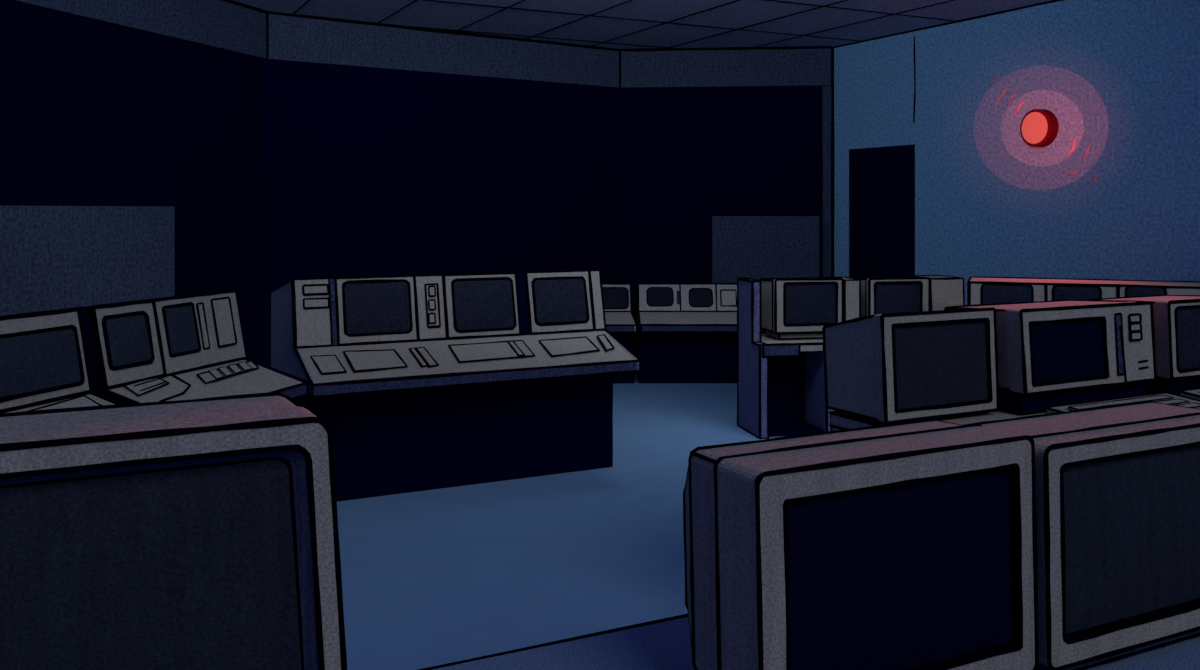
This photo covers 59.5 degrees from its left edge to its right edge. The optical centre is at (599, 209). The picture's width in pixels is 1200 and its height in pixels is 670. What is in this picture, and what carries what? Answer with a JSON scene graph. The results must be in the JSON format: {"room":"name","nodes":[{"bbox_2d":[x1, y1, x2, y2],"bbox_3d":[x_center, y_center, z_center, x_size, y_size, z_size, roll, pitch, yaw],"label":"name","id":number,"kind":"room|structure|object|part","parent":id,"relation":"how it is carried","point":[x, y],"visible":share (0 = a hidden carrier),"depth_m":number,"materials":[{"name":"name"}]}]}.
{"room":"control room","nodes":[
{"label":"control room","id":0,"kind":"room"},
{"bbox_2d":[337,373,783,669],"bbox_3d":[0.500,1.600,4.500,15.000,0.001,14.000,0,0,0],"label":"floor","id":1,"kind":"structure","parent":0,"point":[434,577],"depth_m":4.96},
{"bbox_2d":[0,307,120,413],"bbox_3d":[-2.188,0.988,3.385,0.816,1.236,1.315,0,0,17],"label":"control console","id":2,"kind":"object","parent":1,"relation":"on","point":[44,365],"visible":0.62,"depth_m":3.79,"materials":[{"name":"grey plastic"}]},
{"bbox_3d":[-2.193,0.793,3.387,0.788,0.214,1.306,0,0,17],"label":"desk panel","id":3,"kind":"part","parent":2,"relation":"part of","materials":[{"name":"grey plastic"}]},
{"bbox_3d":[-1.892,0.725,3.716,0.173,0.069,0.405,0,0,12],"label":"control panel","id":4,"kind":"part","parent":2,"relation":"part of","materials":[{"name":"grey plastic"}]},
{"bbox_3d":[-2.002,0.638,4.001,0.811,0.533,0.028,0,0,17],"label":"panel","id":5,"kind":"part","parent":2,"relation":"part of","materials":[{"name":"grey plastic"}]},
{"bbox_2d":[0,206,174,315],"bbox_3d":[-3.451,0.787,5.786,0.080,1.625,3.162,0,0,17],"label":"wall","id":6,"kind":"structure","parent":1,"relation":"on","point":[52,257],"depth_m":6.50,"materials":[{"name":"paint"}]},
{"bbox_2d":[65,289,309,403],"bbox_3d":[-1.848,0.989,4.500,0.816,1.236,0.907,0,0,17],"label":"control console","id":7,"kind":"object","parent":1,"relation":"on","point":[189,346],"visible":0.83,"depth_m":4.42,"materials":[{"name":"grey plastic"}]},
{"bbox_3d":[-1.977,0.639,4.080,0.814,0.534,0.028,0,0,17],"label":"panel","id":8,"kind":"part","parent":7,"relation":"part of","materials":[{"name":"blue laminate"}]},
{"bbox_2d":[92,299,165,389],"bbox_3d":[-1.892,0.534,4.223,0.082,0.326,0.345,0,0,17],"label":"monitor","id":9,"kind":"object","parent":7,"relation":"on","point":[129,350],"depth_m":4.19,"materials":[{"name":"grey plastic"}]},
{"bbox_3d":[-1.818,0.708,4.203,0.094,0.047,0.255,0,0,8],"label":"key panel","id":10,"kind":"part","parent":7,"relation":"part of","materials":[{"name":"grey plastic"}]},
{"bbox_2d":[154,290,246,375],"bbox_3d":[-1.764,0.534,4.647,0.235,0.323,0.551,0,0,0],"label":"control panel","id":11,"kind":"object","parent":7,"relation":"attached to","point":[199,334],"depth_m":4.61,"materials":[{"name":"grey plastic"}]},
{"bbox_3d":[-1.853,0.794,4.502,0.788,0.213,0.898,0,0,17],"label":"desk panel","id":12,"kind":"part","parent":7,"relation":"part of","materials":[{"name":"grey plastic"}]},
{"bbox_3d":[-1.722,0.638,4.921,0.813,0.533,0.028,0,0,17],"label":"panel","id":13,"kind":"part","parent":7,"relation":"part of","materials":[{"name":"grey metal"}]},
{"bbox_2d":[269,269,640,501],"bbox_3d":[-0.894,0.991,6.374,1.948,1.233,1.218,0,0,-27],"label":"control console","id":14,"kind":"object","parent":1,"relation":"on","point":[421,382],"visible":0.99,"depth_m":6.10,"materials":[{"name":"grey plastic"}]},
{"bbox_3d":[-1.749,0.702,5.937,0.029,0.647,1.214,0,0,-27],"label":"panel","id":15,"kind":"part","parent":14,"relation":"part of","materials":[{"name":"black metal"}]},
{"bbox_2d":[293,277,332,347],"bbox_3d":[-1.608,0.572,5.876,0.209,0.384,0.100,0,0,-27],"label":"control panel","id":16,"kind":"object","parent":14,"relation":"attached to","point":[312,296],"depth_m":5.87,"materials":[{"name":"grey plastic"}]},
{"bbox_3d":[-1.460,0.832,5.647,0.146,0.080,0.226,0,0,-27],"label":"control panel","id":17,"kind":"part","parent":14,"relation":"part of","materials":[{"name":"grey plastic"}]},
{"bbox_3d":[-1.236,0.827,5.776,0.302,0.093,0.260,0,0,-27],"label":"control panel","id":18,"kind":"part","parent":14,"relation":"part of","materials":[{"name":"grey plastic"}]},
{"bbox_2d":[335,275,418,345],"bbox_3d":[-1.282,0.572,6.042,0.476,0.388,0.102,0,0,-27],"label":"monitor","id":19,"kind":"object","parent":14,"relation":"on","point":[371,310],"depth_m":6.03,"materials":[{"name":"grey plastic"}]},
{"bbox_2d":[428,313,435,323],"bbox_3d":[-0.986,0.635,6.162,0.046,0.066,0.027,0,0,-27],"label":"switch","id":20,"kind":"object","parent":14,"relation":"attached to","point":[431,316],"depth_m":6.16,"materials":[{"name":"grey plastic"}]},
{"bbox_2d":[428,299,435,309],"bbox_3d":[-0.989,0.556,6.179,0.047,0.066,0.026,0,0,-27],"label":"switch","id":21,"kind":"object","parent":14,"relation":"attached to","point":[431,302],"depth_m":6.18,"materials":[{"name":"grey plastic"}]},
{"bbox_2d":[428,285,435,296],"bbox_3d":[-0.991,0.478,6.196,0.047,0.066,0.027,0,0,-27],"label":"switch","id":22,"kind":"object","parent":14,"relation":"attached to","point":[431,288],"depth_m":6.19,"materials":[{"name":"grey plastic"}]},
{"bbox_3d":[-0.986,0.563,6.187,0.087,0.258,0.069,0,0,-27],"label":"slot plate","id":23,"kind":"part","parent":14,"relation":"part of","materials":[{"name":"grey plastic"}]},
{"bbox_3d":[-0.897,0.887,6.379,1.938,0.266,1.188,0,0,-27],"label":"desk panel","id":24,"kind":"part","parent":14,"relation":"part of","materials":[{"name":"grey plastic"}]},
{"bbox_2d":[444,271,520,339],"bbox_3d":[-0.711,0.572,6.335,0.476,0.389,0.103,0,0,-27],"label":"monitor","id":25,"kind":"object","parent":14,"relation":"on","point":[477,305],"depth_m":6.32,"materials":[{"name":"grey plastic"}]},
{"bbox_3d":[-0.629,0.822,6.103,0.484,0.087,0.236,0,0,-27],"label":"control panel","id":26,"kind":"part","parent":14,"relation":"part of","materials":[{"name":"grey plastic"}]},
{"bbox_2d":[525,270,594,334],"bbox_3d":[-0.248,0.573,6.572,0.449,0.387,0.102,0,0,-27],"label":"monitor","id":27,"kind":"object","parent":14,"relation":"on","point":[557,302],"depth_m":6.56,"materials":[{"name":"grey plastic"}]},
{"bbox_3d":[-0.183,0.824,6.322,0.343,0.086,0.236,0,0,-27],"label":"control panel","id":28,"kind":"part","parent":14,"relation":"part of","materials":[{"name":"grey plastic"}]},
{"bbox_3d":[-0.041,0.702,6.813,0.028,0.648,1.214,0,0,-27],"label":"panel","id":29,"kind":"part","parent":14,"relation":"part of","materials":[{"name":"black metal"}]},
{"bbox_2d":[602,283,637,383],"bbox_3d":[-0.126,1.149,9.787,0.870,0.921,0.772,0,0,-5],"label":"control console","id":30,"kind":"object","parent":1,"relation":"on","point":[621,322],"visible":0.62,"depth_m":9.70,"materials":[{"name":"black metal"}]},
{"bbox_2d":[602,284,630,311],"bbox_3d":[0.107,0.824,9.865,0.374,0.259,0.099,0,0,-5],"label":"monitor","id":31,"kind":"object","parent":30,"relation":"on","point":[617,297],"depth_m":9.86,"materials":[{"name":"grey plastic"}]},
{"bbox_3d":[-0.127,1.047,9.793,0.858,0.207,0.738,0,0,-5],"label":"desk panel","id":32,"kind":"part","parent":30,"relation":"part of","materials":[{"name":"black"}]},
{"bbox_3d":[0.292,0.924,9.825,0.030,0.462,0.763,0,0,-5],"label":"panel","id":33,"kind":"part","parent":30,"relation":"part of","materials":[{"name":"black metal"}]},
{"bbox_2d":[636,283,764,382],"bbox_3d":[0.920,1.149,9.825,1.141,0.921,0.771,0,0,0],"label":"control console","id":34,"kind":"object","parent":1,"relation":"on","point":[687,333],"visible":0.84,"depth_m":9.70,"materials":[{"name":"black metal"}]},
{"bbox_3d":[0.365,0.924,9.828,0.030,0.465,0.763,0,0,0],"label":"panel","id":35,"kind":"part","parent":34,"relation":"part of","materials":[{"name":"black metal"}]},
{"bbox_2d":[638,284,680,311],"bbox_3d":[0.559,0.824,9.883,0.399,0.258,0.099,0,0,0],"label":"monitor","id":36,"kind":"object","parent":34,"relation":"on","point":[651,297],"depth_m":9.87,"materials":[{"name":"grey plastic"}]},
{"bbox_3d":[0.920,1.046,9.831,1.128,0.207,0.738,0,0,0],"label":"desk panel","id":37,"kind":"part","parent":34,"relation":"part of","materials":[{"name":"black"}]},
{"bbox_2d":[680,284,716,311],"bbox_3d":[0.926,0.824,9.883,0.345,0.258,0.098,0,0,0],"label":"monitor","id":38,"kind":"object","parent":34,"relation":"on","point":[693,297],"depth_m":9.87,"materials":[{"name":"grey plastic"}]},
{"bbox_2d":[720,289,736,306],"bbox_3d":[1.209,0.827,9.873,0.157,0.158,0.062,0,0,0],"label":"switch plate","id":39,"kind":"object","parent":34,"relation":"attached to","point":[728,297],"depth_m":9.87,"materials":[{"name":"grey plastic"}]},
{"bbox_2d":[712,216,818,332],"bbox_3d":[1.642,0.830,10.430,1.052,1.540,0.080,0,0,3],"label":"wall","id":40,"kind":"structure","parent":1,"relation":"on","point":[755,247],"depth_m":10.39,"materials":[{"name":"paint"}]},
{"bbox_2d":[417,613,1199,669],"bbox_3d":[0.237,1.179,1.512,2.909,0.849,0.884,0,0,-27],"label":"desk","id":41,"kind":"object","parent":1,"relation":"on","point":[665,643],"visible":0.23,"depth_m":1.79,"materials":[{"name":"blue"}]},
{"bbox_2d":[0,392,346,669],"bbox_3d":[-0.686,0.509,1.329,0.673,0.499,0.309,0,0,-27],"label":"monitor","id":42,"kind":"object","parent":41,"relation":"on","point":[193,534],"visible":1,"depth_m":1.28,"materials":[{"name":"grey plastic"}]},
{"bbox_3d":[-0.709,0.485,1.374,0.663,0.443,0.206,0,0,-27],"label":"casing","id":43,"kind":"part","parent":42,"relation":"part of","materials":[{"name":"grey plastic"}]},
{"bbox_2d":[683,418,1038,669],"bbox_3d":[0.380,0.554,1.661,0.542,0.408,0.308,0,0,-27],"label":"monitor","id":44,"kind":"object","parent":41,"relation":"on","point":[911,545],"visible":1,"depth_m":1.53,"materials":[{"name":"grey plastic"}]},
{"bbox_2d":[963,400,1199,669],"bbox_3d":[0.883,0.563,1.909,0.576,0.390,0.308,0,0,-27],"label":"monitor","id":45,"kind":"object","parent":41,"relation":"on","point":[1118,486],"visible":0.7,"depth_m":1.74,"materials":[{"name":"grey plastic"}]},
{"bbox_3d":[0.869,0.548,1.936,0.562,0.347,0.246,0,0,-27],"label":"casing","id":46,"kind":"part","parent":45,"relation":"part of","materials":[{"name":"grey plastic"}]},
{"bbox_2d":[737,275,964,438],"bbox_3d":[1.895,1.054,7.814,1.738,1.114,0.643,0,0,-12],"label":"console desk","id":47,"kind":"object","parent":1,"relation":"on","point":[781,384],"visible":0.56,"depth_m":7.67,"materials":[{"name":"black"}]},
{"bbox_3d":[1.101,1.054,7.562,0.080,1.114,0.472,0,0,-12],"label":"panel","id":48,"kind":"part","parent":47,"relation":"part of","materials":[{"name":"blue metal"}]},
{"bbox_3d":[1.309,1.300,7.785,0.440,0.600,0.040,0,0,-12],"label":"modesty panel","id":49,"kind":"part","parent":47,"relation":"part of","materials":[{"name":"black metal"}]},
{"bbox_3d":[1.347,1.585,7.604,0.440,0.030,0.330,0,0,-12],"label":"footboard","id":50,"kind":"part","parent":47,"relation":"part of","materials":[{"name":"blue laminate"}]},
{"bbox_2d":[759,277,843,339],"bbox_3d":[1.485,0.717,7.792,0.543,0.452,0.360,0,0,-12],"label":"monitor","id":51,"kind":"object","parent":47,"relation":"on","point":[796,308],"visible":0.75,"depth_m":7.63,"materials":[{"name":"grey plastic"}]},
{"bbox_3d":[1.480,0.701,7.819,0.523,0.402,0.304,0,0,-12],"label":"casing","id":52,"kind":"part","parent":51,"relation":"part of","materials":[{"name":"grey plastic"}]},
{"bbox_3d":[1.490,0.976,7.423,0.187,0.062,0.036,0,0,-12],"label":"drawer","id":53,"kind":"part","parent":47,"relation":"part of","materials":[{"name":"grey plastic"}]},
{"bbox_2d":[856,277,930,316],"bbox_3d":[2.183,0.720,7.941,0.508,0.448,0.360,0,0,-12],"label":"monitor","id":54,"kind":"object","parent":47,"relation":"on","point":[879,295],"visible":0.47,"depth_m":7.78,"materials":[{"name":"grey plastic"}]},
{"bbox_3d":[2.177,0.704,7.968,0.486,0.394,0.304,0,0,-12],"label":"casing","id":55,"kind":"part","parent":54,"relation":"part of","materials":[{"name":"grey plastic"}]},
{"bbox_2d":[829,410,1045,430],"bbox_3d":[1.898,1.164,3.874,2.001,0.882,0.818,0,0,-27],"label":"workbench","id":56,"kind":"object","parent":1,"relation":"on","point":[838,420],"visible":0.09,"depth_m":3.70,"materials":[{"name":"grey plastic"}]},
{"bbox_2d":[822,307,999,423],"bbox_3d":[1.107,0.535,3.752,0.552,0.380,0.323,0,0,-27],"label":"monitor","id":57,"kind":"object","parent":56,"relation":"on","point":[888,368],"visible":0.99,"depth_m":3.62,"materials":[{"name":"grey plastic"}]},
{"bbox_3d":[1.097,0.533,3.772,0.537,0.368,0.280,0,0,-27],"label":"casing","id":58,"kind":"part","parent":57,"relation":"part of","materials":[{"name":"grey plastic"}]},
{"bbox_2d":[944,299,1155,414],"bbox_3d":[1.716,0.537,4.000,0.735,0.382,0.377,0,0,-27],"label":"monitor","id":59,"kind":"object","parent":56,"relation":"on","point":[1054,352],"visible":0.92,"depth_m":3.82,"materials":[{"name":"grey plastic"}]},
{"bbox_3d":[1.697,0.505,4.035,0.721,0.301,0.299,0,0,-27],"label":"casing","id":60,"kind":"part","parent":59,"relation":"part of","materials":[{"name":"grey plastic"}]},
{"bbox_2d":[1045,392,1199,413],"bbox_3d":[1.878,0.698,3.659,0.650,0.053,0.250,0,0,-27],"label":"keyboard","id":61,"kind":"object","parent":56,"relation":"on","point":[1163,397],"visible":0.41,"depth_m":3.71,"materials":[{"name":"grey plastic"}]},
{"bbox_2d":[1088,295,1199,394],"bbox_3d":[2.332,0.537,4.296,0.548,0.383,0.373,0,0,-27],"label":"monitor","id":62,"kind":"object","parent":56,"relation":"on","point":[1176,317],"visible":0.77,"depth_m":4.06,"materials":[{"name":"grey plastic"}]},
{"bbox_2d":[1178,388,1199,399],"bbox_3d":[2.466,0.698,3.960,0.530,0.053,0.250,0,0,-27],"label":"keyboard","id":63,"kind":"object","parent":56,"relation":"on","point":[1194,393],"visible":0.57,"depth_m":3.93,"materials":[{"name":"grey plastic"}]},
{"bbox_2d":[967,277,1199,304],"bbox_3d":[3.214,1.040,6.856,1.537,1.135,0.818,0,0,21],"label":"control console","id":64,"kind":"object","parent":1,"relation":"on","point":[980,290],"visible":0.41,"depth_m":6.87,"materials":[{"name":"grey plastic"}]},
{"bbox_3d":[2.512,0.764,7.133,0.028,0.581,0.814,0,0,21],"label":"panel","id":65,"kind":"part","parent":64,"relation":"part of","materials":[{"name":"grey plastic"}]},
{"bbox_2d":[969,282,1045,304],"bbox_3d":[2.682,0.680,6.916,0.480,0.405,0.062,0,0,21],"label":"monitor","id":66,"kind":"object","parent":64,"relation":"on","point":[979,292],"depth_m":6.92,"materials":[{"name":"grey plastic"}]},
{"bbox_2d":[1046,284,1117,300],"bbox_3d":[3.099,0.680,6.753,0.430,0.405,0.062,0,0,21],"label":"monitor","id":67,"kind":"object","parent":64,"relation":"on","point":[1053,291],"depth_m":6.76,"materials":[{"name":"grey plastic"}]},
{"bbox_2d":[1118,285,1199,296],"bbox_3d":[3.580,0.680,6.565,0.618,0.405,0.062,0,0,21],"label":"monitor","id":68,"kind":"object","parent":64,"relation":"on","point":[1123,290],"depth_m":6.61,"materials":[{"name":"grey plastic"}]},
{"bbox_2d":[233,0,1050,48],"bbox_3d":[0.435,-1.694,7.841,9.158,0.111,6.218,0,0,0],"label":"ceiling","id":69,"kind":"structure","parent":0,"point":[618,24],"depth_m":8.91,"materials":[{"name":"tile"}]},
{"bbox_2d":[635,47,834,355],"bbox_3d":[1.289,-0.025,10.779,2.206,3.266,0.140,0,0,5],"label":"wall","id":70,"kind":"structure","parent":0,"point":[828,141],"depth_m":10.63,"materials":[{"name":"paint"}]},
{"bbox_2d":[619,86,822,353],"bbox_3d":[1.217,0.105,10.710,2.075,2.761,0.039,0,0,5],"label":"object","id":71,"kind":"structure","parent":70,"relation":"in","point":[688,156],"depth_m":10.72,"materials":[{"name":"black glass"}]},
{"bbox_2d":[620,46,830,87],"bbox_3d":[1.263,-1.456,10.678,2.136,0.401,0.066,0,0,5],"label":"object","id":72,"kind":"structure","parent":70,"relation":"attached to","point":[787,65],"depth_m":10.66,"materials":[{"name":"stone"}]},
{"bbox_2d":[833,0,1199,304],"bbox_3d":[3.820,-0.035,7.895,0.137,3.269,6.214,0,0,-27],"label":"wall","id":73,"kind":"structure","parent":0,"point":[1119,78],"depth_m":8.35,"materials":[{"name":"blue paint"}]},
{"bbox_2d":[849,144,914,277],"bbox_3d":[2.674,0.497,10.003,0.012,2.195,0.891,0,0,-27],"label":"door","id":74,"kind":"structure","parent":73,"relation":"in","point":[881,179],"depth_m":9.98,"materials":[{"name":"black paint"}]},
{"bbox_2d":[913,36,915,122],"bbox_3d":[2.879,-1.195,9.612,0.017,0.797,0.030,0,0,-30],"label":"trim","id":75,"kind":"structure","parent":73,"relation":"attached to","point":[914,36],"depth_m":9.60,"materials":[{"name":"black"}]},
{"bbox_2d":[1020,109,1058,146],"bbox_3d":[3.471,-0.650,8.327,0.114,0.300,0.300,0,0,-27],"label":"beacon","id":76,"kind":"object","parent":73,"relation":"attached to","point":[1039,127],"visible":1,"depth_m":8.27,"materials":[{"name":"red plastic"}]},
{"bbox_3d":[-1.351,-0.025,9.839,3.655,3.250,0.120,0,0,-35],"label":"wall","id":77,"kind":"structure","parent":0,"visible":0},
{"bbox_2d":[264,59,618,365],"bbox_3d":[-1.307,0.102,9.776,3.676,2.755,0.028,0,0,-35],"label":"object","id":78,"kind":"structure","parent":77,"relation":"in","point":[368,171],"depth_m":9.59,"materials":[{"name":"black glass"}]},
{"bbox_2d":[268,11,620,87],"bbox_3d":[-1.284,-1.453,9.748,3.626,0.408,0.067,0,0,-35],"label":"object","id":79,"kind":"structure","parent":77,"relation":"attached to","point":[296,37],"depth_m":9.58,"materials":[{"name":"stone"}]},
{"bbox_3d":[-3.635,-0.025,6.280,0.120,3.250,5.200,0,0,17],"label":"wall","id":80,"kind":"structure","parent":0,"visible":0},
{"bbox_2d":[0,0,263,363],"bbox_3d":[-3.560,0.102,6.263,0.027,2.755,5.210,0,0,17],"label":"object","id":81,"kind":"structure","parent":80,"relation":"in","point":[93,112],"depth_m":7.39,"materials":[{"name":"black glass"}]},
{"bbox_2d":[9,0,268,59],"bbox_3d":[-3.530,-1.453,6.239,0.067,0.409,5.196,0,0,17],"label":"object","id":82,"kind":"structure","parent":80,"relation":"attached to","point":[229,25],"depth_m":7.78,"materials":[{"name":"stone"}]}
]}

